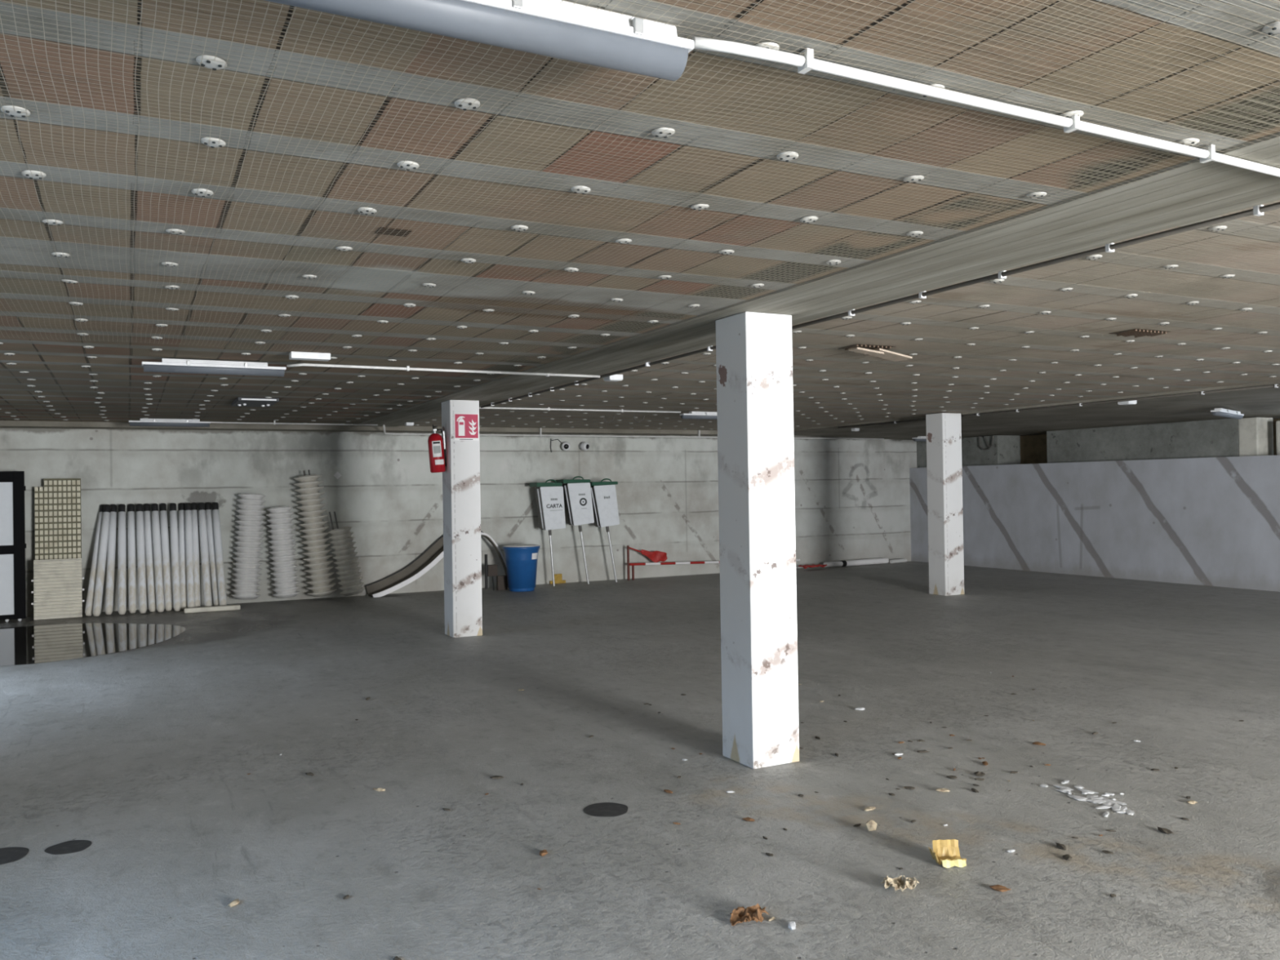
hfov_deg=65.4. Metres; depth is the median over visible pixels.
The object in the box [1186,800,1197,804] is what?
debris
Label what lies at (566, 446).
security camera
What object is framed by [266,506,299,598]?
stack
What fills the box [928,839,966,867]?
wrapper
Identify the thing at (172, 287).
plug
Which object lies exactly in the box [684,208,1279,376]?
netting
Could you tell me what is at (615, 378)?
junction box
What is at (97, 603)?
tube
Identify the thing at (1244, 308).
plug
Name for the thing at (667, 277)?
plug
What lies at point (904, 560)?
pipe offcut
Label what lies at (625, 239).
plug
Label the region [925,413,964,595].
concrete pillar
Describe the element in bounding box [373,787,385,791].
debris
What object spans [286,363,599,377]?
conduit pipe
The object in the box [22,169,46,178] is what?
plug
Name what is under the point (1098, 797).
flake
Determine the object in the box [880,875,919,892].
crumpled paper
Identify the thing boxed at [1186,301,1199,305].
plug
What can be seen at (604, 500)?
litter bin
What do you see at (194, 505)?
tube
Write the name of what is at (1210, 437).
wall
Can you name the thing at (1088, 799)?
flake
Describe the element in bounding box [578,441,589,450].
security camera
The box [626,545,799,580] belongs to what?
barrier
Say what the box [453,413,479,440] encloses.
fire sign
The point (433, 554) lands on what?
chute
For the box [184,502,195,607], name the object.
tube
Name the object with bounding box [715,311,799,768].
concrete pillar
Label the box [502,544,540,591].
bin
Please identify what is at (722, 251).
plug
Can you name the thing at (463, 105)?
plug
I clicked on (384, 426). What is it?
conduit pipe
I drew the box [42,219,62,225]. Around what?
plug
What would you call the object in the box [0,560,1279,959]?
floor
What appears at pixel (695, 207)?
plug
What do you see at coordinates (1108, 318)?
plug
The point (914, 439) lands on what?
diffuser
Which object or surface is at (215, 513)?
tube
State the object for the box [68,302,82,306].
plug
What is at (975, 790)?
debris
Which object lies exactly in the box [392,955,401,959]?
debris
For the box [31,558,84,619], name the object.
slatted panel
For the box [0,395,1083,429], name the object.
plug
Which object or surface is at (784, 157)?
plug
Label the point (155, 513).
tube
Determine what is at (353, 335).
plug
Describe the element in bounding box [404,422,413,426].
junction box
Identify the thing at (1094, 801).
flake
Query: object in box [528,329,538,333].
plug
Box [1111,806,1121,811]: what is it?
flake
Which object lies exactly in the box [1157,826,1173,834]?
debris
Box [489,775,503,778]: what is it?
debris
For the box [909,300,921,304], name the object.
plug
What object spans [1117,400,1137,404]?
junction box
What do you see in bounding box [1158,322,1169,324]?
plug
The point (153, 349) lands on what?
plug
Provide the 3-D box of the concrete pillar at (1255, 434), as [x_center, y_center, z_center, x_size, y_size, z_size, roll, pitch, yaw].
[9.020,-0.628,14.603,0.395,0.564,0.278,-1,0,-27]
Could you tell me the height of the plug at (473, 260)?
0.011 m
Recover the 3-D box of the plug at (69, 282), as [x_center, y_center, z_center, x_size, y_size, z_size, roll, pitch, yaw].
[-2.636,-0.916,4.611,0.065,0.014,0.065,-1,0,13]
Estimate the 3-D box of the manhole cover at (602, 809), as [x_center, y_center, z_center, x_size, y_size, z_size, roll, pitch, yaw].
[-0.166,1.639,4.959,0.226,0.001,0.227,-1,0,-27]
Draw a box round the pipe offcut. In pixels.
[889,558,906,563]
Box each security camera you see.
[561,441,570,450]
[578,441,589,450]
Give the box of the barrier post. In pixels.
[823,557,888,567]
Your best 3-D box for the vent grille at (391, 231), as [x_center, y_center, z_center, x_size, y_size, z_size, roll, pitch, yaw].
[-0.948,-0.954,3.834,0.120,0.002,0.100,-1,0,-27]
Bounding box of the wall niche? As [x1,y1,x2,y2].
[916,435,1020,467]
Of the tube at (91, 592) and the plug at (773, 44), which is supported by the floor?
the tube at (91, 592)
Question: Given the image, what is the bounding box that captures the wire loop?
[978,435,993,449]
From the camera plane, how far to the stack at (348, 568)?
14.68 m
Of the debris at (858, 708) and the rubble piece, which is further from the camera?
the debris at (858, 708)
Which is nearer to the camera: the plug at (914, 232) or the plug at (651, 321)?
the plug at (914, 232)
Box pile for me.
[549,573,565,583]
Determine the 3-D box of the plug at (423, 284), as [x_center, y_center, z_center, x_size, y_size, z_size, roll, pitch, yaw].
[-1.019,-0.940,4.822,0.065,0.013,0.065,-1,0,10]
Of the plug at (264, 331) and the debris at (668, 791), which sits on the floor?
the debris at (668, 791)
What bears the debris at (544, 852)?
on the floor
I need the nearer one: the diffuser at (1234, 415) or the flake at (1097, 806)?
the flake at (1097, 806)
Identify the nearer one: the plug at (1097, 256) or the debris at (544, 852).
the debris at (544, 852)
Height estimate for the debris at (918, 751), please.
0.014 m
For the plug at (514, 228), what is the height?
0.011 m
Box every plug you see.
[0,105,30,117]
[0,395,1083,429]
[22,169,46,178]
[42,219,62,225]
[51,252,70,257]
[62,279,77,284]
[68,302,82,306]
[74,318,88,322]
[76,333,88,336]
[83,346,94,348]
[151,336,162,339]
[151,348,162,351]
[155,324,167,327]
[161,262,177,266]
[164,285,179,289]
[165,228,185,235]
[165,307,178,311]
[191,188,213,197]
[195,55,226,70]
[200,137,226,147]
[255,341,265,344]
[260,329,271,333]
[278,314,290,316]
[284,295,298,299]
[302,275,316,279]
[335,246,352,251]
[351,334,362,337]
[357,207,376,214]
[377,320,388,323]
[396,160,419,170]
[403,303,415,307]
[422,283,435,287]
[454,97,479,111]
[456,325,466,328]
[460,257,475,263]
[482,309,494,312]
[511,225,528,231]
[522,290,535,294]
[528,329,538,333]
[564,267,578,272]
[568,314,579,318]
[570,186,591,194]
[610,297,622,302]
[615,238,631,244]
[647,320,658,323]
[651,127,675,137]
[657,275,671,279]
[688,304,699,307]
[690,204,709,210]
[719,249,733,254]
[751,283,764,288]
[754,42,779,50]
[776,151,798,161]
[800,216,817,223]
[826,259,840,265]
[840,316,852,319]
[900,322,911,325]
[903,175,924,182]
[906,231,923,236]
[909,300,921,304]
[919,84,944,97]
[977,305,990,308]
[990,279,1004,283]
[1026,191,1046,198]
[1039,311,1049,314]
[1059,110,1083,117]
[1059,288,1072,291]
[1086,254,1102,260]
[1104,317,1115,320]
[1124,293,1137,297]
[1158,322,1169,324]
[1162,264,1178,269]
[1174,137,1199,146]
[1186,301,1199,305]
[1208,226,1226,231]
[1219,274,1235,278]
[1239,307,1252,311]
[1262,21,1279,35]
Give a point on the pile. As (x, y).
(557, 577)
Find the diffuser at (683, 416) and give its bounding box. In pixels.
[680,414,717,419]
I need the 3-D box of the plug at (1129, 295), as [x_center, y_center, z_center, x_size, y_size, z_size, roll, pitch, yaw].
[2.659,-0.995,5.402,0.065,0.013,0.065,-1,0,23]
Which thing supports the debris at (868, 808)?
on the floor
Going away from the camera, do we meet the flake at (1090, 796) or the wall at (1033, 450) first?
the flake at (1090, 796)
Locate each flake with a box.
[1040,783,1048,786]
[1053,784,1073,790]
[1059,787,1071,792]
[1060,779,1069,783]
[1067,795,1088,799]
[1073,785,1084,788]
[1073,797,1086,800]
[1076,788,1098,793]
[1086,795,1100,799]
[1086,798,1106,803]
[1090,800,1102,803]
[1095,796,1105,799]
[1095,805,1112,808]
[1102,799,1127,804]
[1102,802,1113,805]
[1102,811,1109,817]
[1111,803,1121,807]
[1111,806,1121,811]
[1115,809,1126,813]
[1125,809,1133,814]
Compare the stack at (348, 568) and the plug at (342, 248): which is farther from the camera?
the stack at (348, 568)
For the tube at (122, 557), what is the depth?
13.53 m
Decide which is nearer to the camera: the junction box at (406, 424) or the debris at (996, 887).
the debris at (996, 887)
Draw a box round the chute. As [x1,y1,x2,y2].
[365,530,506,597]
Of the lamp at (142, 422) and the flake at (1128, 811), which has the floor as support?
the flake at (1128, 811)
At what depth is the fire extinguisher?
10.87 m
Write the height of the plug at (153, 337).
0.013 m
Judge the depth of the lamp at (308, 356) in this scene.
7.07 m
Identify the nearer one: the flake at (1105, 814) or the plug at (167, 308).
the flake at (1105, 814)
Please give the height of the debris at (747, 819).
0.014 m
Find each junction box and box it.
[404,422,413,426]
[603,374,622,382]
[851,427,859,431]
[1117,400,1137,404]
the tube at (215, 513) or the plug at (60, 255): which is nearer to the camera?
the plug at (60, 255)
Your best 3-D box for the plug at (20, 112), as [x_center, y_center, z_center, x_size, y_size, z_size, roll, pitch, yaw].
[-1.610,-0.948,2.571,0.066,0.011,0.066,-2,-2,35]
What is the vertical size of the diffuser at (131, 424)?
0.048 m
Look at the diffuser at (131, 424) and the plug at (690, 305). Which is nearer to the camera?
the plug at (690, 305)
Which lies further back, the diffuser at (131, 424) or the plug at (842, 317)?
the diffuser at (131, 424)
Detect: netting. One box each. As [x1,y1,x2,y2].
[0,0,1279,363]
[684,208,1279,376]
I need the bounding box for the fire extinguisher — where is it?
[427,424,446,472]
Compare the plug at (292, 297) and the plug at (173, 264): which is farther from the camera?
the plug at (292, 297)
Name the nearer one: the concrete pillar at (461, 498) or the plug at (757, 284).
the plug at (757, 284)
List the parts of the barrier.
leg, leg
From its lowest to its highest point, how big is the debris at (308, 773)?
0.016 m
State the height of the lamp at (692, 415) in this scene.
0.098 m
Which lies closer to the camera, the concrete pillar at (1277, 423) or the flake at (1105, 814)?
the flake at (1105, 814)
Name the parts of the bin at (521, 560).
lid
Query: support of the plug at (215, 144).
attached to the netting at (198, 2)
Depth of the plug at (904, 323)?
6.20 m
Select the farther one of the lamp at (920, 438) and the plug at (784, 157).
the lamp at (920, 438)
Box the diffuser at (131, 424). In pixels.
[129,422,209,426]
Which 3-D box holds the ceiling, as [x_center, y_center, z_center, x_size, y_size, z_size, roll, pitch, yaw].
[3.124,-1.053,7.243,18.800,0.386,22.000,-1,0,-27]
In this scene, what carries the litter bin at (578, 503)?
on the floor
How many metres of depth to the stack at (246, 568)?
14.29 m
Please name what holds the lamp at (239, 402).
attached to the ceiling
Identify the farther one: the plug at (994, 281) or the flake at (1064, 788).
the flake at (1064, 788)
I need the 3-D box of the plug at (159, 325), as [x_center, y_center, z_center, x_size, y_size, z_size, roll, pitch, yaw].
[-2.803,-0.904,5.845,0.065,0.013,0.065,-1,0,-10]
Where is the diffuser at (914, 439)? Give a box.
[912,438,926,441]
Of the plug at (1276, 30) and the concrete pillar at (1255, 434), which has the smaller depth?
the plug at (1276, 30)
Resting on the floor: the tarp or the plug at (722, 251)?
the tarp
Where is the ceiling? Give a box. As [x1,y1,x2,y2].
[0,0,1279,439]
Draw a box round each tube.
[84,504,104,616]
[92,504,111,616]
[104,504,116,614]
[117,503,126,614]
[127,503,136,613]
[135,503,146,613]
[142,503,155,612]
[151,503,164,612]
[159,502,172,611]
[169,502,181,611]
[178,502,187,609]
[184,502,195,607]
[191,502,200,607]
[198,502,212,606]
[204,502,219,605]
[211,502,226,605]
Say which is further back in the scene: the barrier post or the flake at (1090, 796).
the barrier post
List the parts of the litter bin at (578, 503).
lid, panel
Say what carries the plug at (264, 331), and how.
attached to the netting at (198, 2)
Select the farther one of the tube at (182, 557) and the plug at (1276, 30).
the tube at (182, 557)
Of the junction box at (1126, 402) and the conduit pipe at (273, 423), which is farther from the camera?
the conduit pipe at (273, 423)
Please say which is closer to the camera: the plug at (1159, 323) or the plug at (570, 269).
the plug at (570, 269)
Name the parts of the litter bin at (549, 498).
lid, panel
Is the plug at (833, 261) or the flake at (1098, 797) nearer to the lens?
the plug at (833, 261)
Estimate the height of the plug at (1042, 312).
0.013 m
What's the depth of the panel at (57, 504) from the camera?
13.40 m
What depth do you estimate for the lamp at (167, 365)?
7.35 m
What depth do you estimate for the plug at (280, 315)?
5.56 m
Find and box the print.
[433,445,440,453]
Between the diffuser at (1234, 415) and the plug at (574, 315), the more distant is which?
the diffuser at (1234, 415)
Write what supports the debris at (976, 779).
on the floor
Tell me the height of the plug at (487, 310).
0.013 m
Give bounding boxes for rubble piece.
[865,819,876,831]
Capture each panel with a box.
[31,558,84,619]
[34,478,81,559]
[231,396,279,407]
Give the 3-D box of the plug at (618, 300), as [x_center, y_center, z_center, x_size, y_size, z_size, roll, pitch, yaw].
[-0.123,-0.951,5.280,0.065,0.014,0.065,-1,0,8]
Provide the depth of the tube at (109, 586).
13.56 m
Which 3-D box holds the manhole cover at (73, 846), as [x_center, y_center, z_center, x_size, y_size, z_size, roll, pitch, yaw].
[-2.609,1.675,4.551,0.187,0.001,0.186,-1,0,-27]
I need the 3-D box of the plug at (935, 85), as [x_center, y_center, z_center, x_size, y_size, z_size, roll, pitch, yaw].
[0.739,-0.986,2.531,0.065,0.013,0.065,-1,0,22]
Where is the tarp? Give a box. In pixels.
[798,564,826,568]
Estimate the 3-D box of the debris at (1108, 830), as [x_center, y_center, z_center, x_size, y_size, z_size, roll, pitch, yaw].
[2.143,1.595,4.537,0.047,0.008,0.013,-1,0,17]
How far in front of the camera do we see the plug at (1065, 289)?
5.17 m
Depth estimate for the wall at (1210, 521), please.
16.03 m
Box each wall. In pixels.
[0,427,916,616]
[909,454,1279,591]
[1020,418,1279,464]
[1046,417,1239,462]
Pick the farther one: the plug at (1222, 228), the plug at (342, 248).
the plug at (342, 248)
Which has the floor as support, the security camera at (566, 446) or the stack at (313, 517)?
the stack at (313, 517)
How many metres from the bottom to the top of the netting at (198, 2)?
0.027 m
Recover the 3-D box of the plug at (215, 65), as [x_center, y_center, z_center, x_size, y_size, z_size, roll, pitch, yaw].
[-0.988,-0.960,2.300,0.065,0.013,0.065,-1,-1,-31]
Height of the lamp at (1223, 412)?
0.098 m
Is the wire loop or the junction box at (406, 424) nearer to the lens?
the junction box at (406, 424)
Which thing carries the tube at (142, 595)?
on the floor
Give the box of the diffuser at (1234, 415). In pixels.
[1211,411,1243,419]
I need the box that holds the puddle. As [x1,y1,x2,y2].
[0,622,186,666]
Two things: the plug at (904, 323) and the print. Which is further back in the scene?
the print
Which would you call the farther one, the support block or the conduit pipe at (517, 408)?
the support block
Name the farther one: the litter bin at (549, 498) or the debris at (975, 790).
the litter bin at (549, 498)
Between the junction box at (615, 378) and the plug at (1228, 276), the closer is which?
the plug at (1228, 276)
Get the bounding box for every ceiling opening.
[838,343,912,361]
[1107,328,1169,337]
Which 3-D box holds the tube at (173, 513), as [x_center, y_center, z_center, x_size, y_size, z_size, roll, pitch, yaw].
[-6.469,1.064,13.877,0.100,1.484,0.538,-1,0,-30]
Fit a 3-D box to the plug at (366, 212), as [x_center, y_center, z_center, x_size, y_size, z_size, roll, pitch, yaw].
[-0.967,-0.951,3.532,0.065,0.013,0.065,-1,0,25]
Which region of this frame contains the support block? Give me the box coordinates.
[484,554,507,590]
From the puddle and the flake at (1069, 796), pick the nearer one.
the flake at (1069, 796)
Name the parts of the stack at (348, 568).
rod, rod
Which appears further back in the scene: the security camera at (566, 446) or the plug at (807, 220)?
the security camera at (566, 446)
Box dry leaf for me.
[729,903,768,925]
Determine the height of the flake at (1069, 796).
0.007 m
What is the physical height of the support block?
0.580 m
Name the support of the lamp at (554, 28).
attached to the ceiling
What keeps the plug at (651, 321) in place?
attached to the netting at (198, 2)
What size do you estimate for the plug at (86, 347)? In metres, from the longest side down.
0.066 x 0.066 x 0.011 m
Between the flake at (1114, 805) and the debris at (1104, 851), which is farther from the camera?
the flake at (1114, 805)
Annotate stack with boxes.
[230,493,266,599]
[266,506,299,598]
[293,470,336,596]
[328,511,364,595]
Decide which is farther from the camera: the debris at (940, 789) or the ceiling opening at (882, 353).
the ceiling opening at (882, 353)
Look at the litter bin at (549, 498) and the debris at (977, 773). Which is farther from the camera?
the litter bin at (549, 498)
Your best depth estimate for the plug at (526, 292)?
5.03 m
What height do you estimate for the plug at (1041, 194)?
0.013 m
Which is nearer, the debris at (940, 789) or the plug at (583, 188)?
the plug at (583, 188)
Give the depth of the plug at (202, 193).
3.27 m
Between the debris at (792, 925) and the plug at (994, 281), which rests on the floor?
the debris at (792, 925)
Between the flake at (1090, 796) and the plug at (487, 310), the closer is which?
the flake at (1090, 796)
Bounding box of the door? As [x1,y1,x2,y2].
[0,471,26,622]
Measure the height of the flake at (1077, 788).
0.008 m
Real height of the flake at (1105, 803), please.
0.007 m
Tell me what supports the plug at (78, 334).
attached to the netting at (198, 2)
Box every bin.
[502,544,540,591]
[529,479,565,586]
[555,475,594,583]
[589,478,619,582]
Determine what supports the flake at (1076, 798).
on the floor
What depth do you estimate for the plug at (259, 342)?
6.57 m
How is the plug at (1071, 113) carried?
attached to the netting at (198, 2)
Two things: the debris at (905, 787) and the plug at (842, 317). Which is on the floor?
the debris at (905, 787)
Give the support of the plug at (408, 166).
attached to the netting at (198, 2)
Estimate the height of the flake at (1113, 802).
0.008 m
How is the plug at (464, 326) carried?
attached to the netting at (198, 2)
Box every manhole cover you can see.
[0,847,29,864]
[44,840,91,854]
[583,802,627,817]
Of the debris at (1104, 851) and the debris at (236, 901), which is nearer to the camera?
the debris at (236, 901)
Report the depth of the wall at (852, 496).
15.95 m
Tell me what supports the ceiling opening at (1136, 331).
attached to the ceiling
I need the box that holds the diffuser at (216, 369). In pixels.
[143,364,284,376]
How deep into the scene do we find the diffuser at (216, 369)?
7.37 m
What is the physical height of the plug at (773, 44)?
0.013 m
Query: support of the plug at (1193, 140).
attached to the netting at (198, 2)
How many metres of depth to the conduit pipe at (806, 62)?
2.52 m
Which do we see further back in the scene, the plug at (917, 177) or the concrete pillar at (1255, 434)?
the concrete pillar at (1255, 434)
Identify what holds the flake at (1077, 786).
on the floor
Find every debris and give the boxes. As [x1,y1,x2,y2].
[227,898,239,906]
[305,772,314,775]
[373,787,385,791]
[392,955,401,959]
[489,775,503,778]
[538,849,547,856]
[663,789,672,793]
[742,817,755,821]
[788,920,795,930]
[854,706,865,710]
[863,806,875,811]
[904,786,915,789]
[916,750,928,752]
[934,787,950,791]
[946,775,957,778]
[971,787,978,792]
[973,771,985,776]
[974,777,984,780]
[989,884,1011,892]
[1031,742,1045,745]
[1055,842,1066,849]
[1062,853,1071,860]
[1102,850,1113,853]
[1106,829,1116,831]
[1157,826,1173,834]
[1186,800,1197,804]
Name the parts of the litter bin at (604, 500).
lid, panel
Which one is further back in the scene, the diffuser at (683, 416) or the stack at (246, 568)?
the stack at (246, 568)
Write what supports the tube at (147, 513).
on the floor
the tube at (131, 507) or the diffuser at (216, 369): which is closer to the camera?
the diffuser at (216, 369)
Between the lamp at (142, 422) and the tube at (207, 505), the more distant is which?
the tube at (207, 505)
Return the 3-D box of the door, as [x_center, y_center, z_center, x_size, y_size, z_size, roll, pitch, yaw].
[-8.686,0.864,12.614,1.580,1.942,0.064,-1,0,-27]
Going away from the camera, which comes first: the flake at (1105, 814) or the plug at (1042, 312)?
the flake at (1105, 814)
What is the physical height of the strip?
0.064 m
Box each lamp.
[128,417,210,426]
[142,358,286,376]
[263,0,693,80]
[288,351,330,360]
[680,411,717,419]
[912,435,926,441]
[1210,408,1244,419]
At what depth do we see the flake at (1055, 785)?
5.19 m
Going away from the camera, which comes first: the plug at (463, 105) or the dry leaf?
the plug at (463, 105)
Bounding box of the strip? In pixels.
[183,604,240,613]
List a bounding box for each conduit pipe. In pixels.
[209,420,377,425]
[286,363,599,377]
[382,424,884,439]
[479,407,680,413]
[480,201,1279,408]
[691,35,1279,177]
[838,384,1279,428]
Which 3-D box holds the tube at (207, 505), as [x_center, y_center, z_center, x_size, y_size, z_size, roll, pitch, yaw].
[-6.086,1.060,14.198,0.099,1.484,0.544,-1,-1,-37]
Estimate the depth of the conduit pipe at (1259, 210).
4.68 m
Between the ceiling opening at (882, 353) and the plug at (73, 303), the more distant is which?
the ceiling opening at (882, 353)
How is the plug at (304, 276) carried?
attached to the netting at (198, 2)
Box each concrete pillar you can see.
[441,400,482,637]
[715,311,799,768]
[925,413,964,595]
[1238,417,1273,456]
[1275,420,1279,454]
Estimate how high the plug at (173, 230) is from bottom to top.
0.011 m
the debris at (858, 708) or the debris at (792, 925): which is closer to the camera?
the debris at (792, 925)
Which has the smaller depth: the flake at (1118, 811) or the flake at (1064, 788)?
the flake at (1118, 811)
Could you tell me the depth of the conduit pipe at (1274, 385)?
12.28 m
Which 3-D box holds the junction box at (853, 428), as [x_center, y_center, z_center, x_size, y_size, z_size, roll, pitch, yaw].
[3.690,-0.861,17.087,0.100,0.052,0.100,-1,0,-27]
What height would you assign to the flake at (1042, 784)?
0.006 m
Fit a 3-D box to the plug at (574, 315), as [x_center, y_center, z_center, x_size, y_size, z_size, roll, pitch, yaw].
[-0.383,-0.944,5.762,0.065,0.013,0.065,-1,0,-30]
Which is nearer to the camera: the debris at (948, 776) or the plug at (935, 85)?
the plug at (935, 85)
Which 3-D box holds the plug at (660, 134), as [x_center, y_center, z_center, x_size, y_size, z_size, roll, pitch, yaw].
[0.065,-0.973,2.800,0.065,0.013,0.065,-1,0,-6]
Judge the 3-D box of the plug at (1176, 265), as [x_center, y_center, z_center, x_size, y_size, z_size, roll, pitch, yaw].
[2.487,-0.998,4.674,0.065,0.013,0.065,-1,0,6]
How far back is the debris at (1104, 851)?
4.27 m
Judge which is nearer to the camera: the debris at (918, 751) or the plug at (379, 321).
the plug at (379, 321)
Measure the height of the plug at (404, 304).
0.013 m
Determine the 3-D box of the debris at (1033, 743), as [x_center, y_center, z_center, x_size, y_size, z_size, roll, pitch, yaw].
[2.421,1.599,6.049,0.081,0.014,0.050,-1,-1,40]
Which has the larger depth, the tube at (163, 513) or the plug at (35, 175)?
the tube at (163, 513)
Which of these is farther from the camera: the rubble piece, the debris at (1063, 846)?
the rubble piece
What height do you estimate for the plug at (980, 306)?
0.011 m
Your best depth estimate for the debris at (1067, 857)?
4.21 m
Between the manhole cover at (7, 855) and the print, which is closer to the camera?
the manhole cover at (7, 855)
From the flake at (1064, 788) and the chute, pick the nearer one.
the flake at (1064, 788)
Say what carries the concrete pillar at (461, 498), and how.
on the floor
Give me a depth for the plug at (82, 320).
5.61 m
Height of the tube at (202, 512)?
1.484 m
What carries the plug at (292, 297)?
attached to the netting at (198, 2)
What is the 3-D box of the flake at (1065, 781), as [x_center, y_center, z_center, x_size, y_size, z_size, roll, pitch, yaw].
[2.254,1.599,5.285,0.035,0.008,0.080,-1,-1,45]
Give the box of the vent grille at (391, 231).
[374,226,412,236]

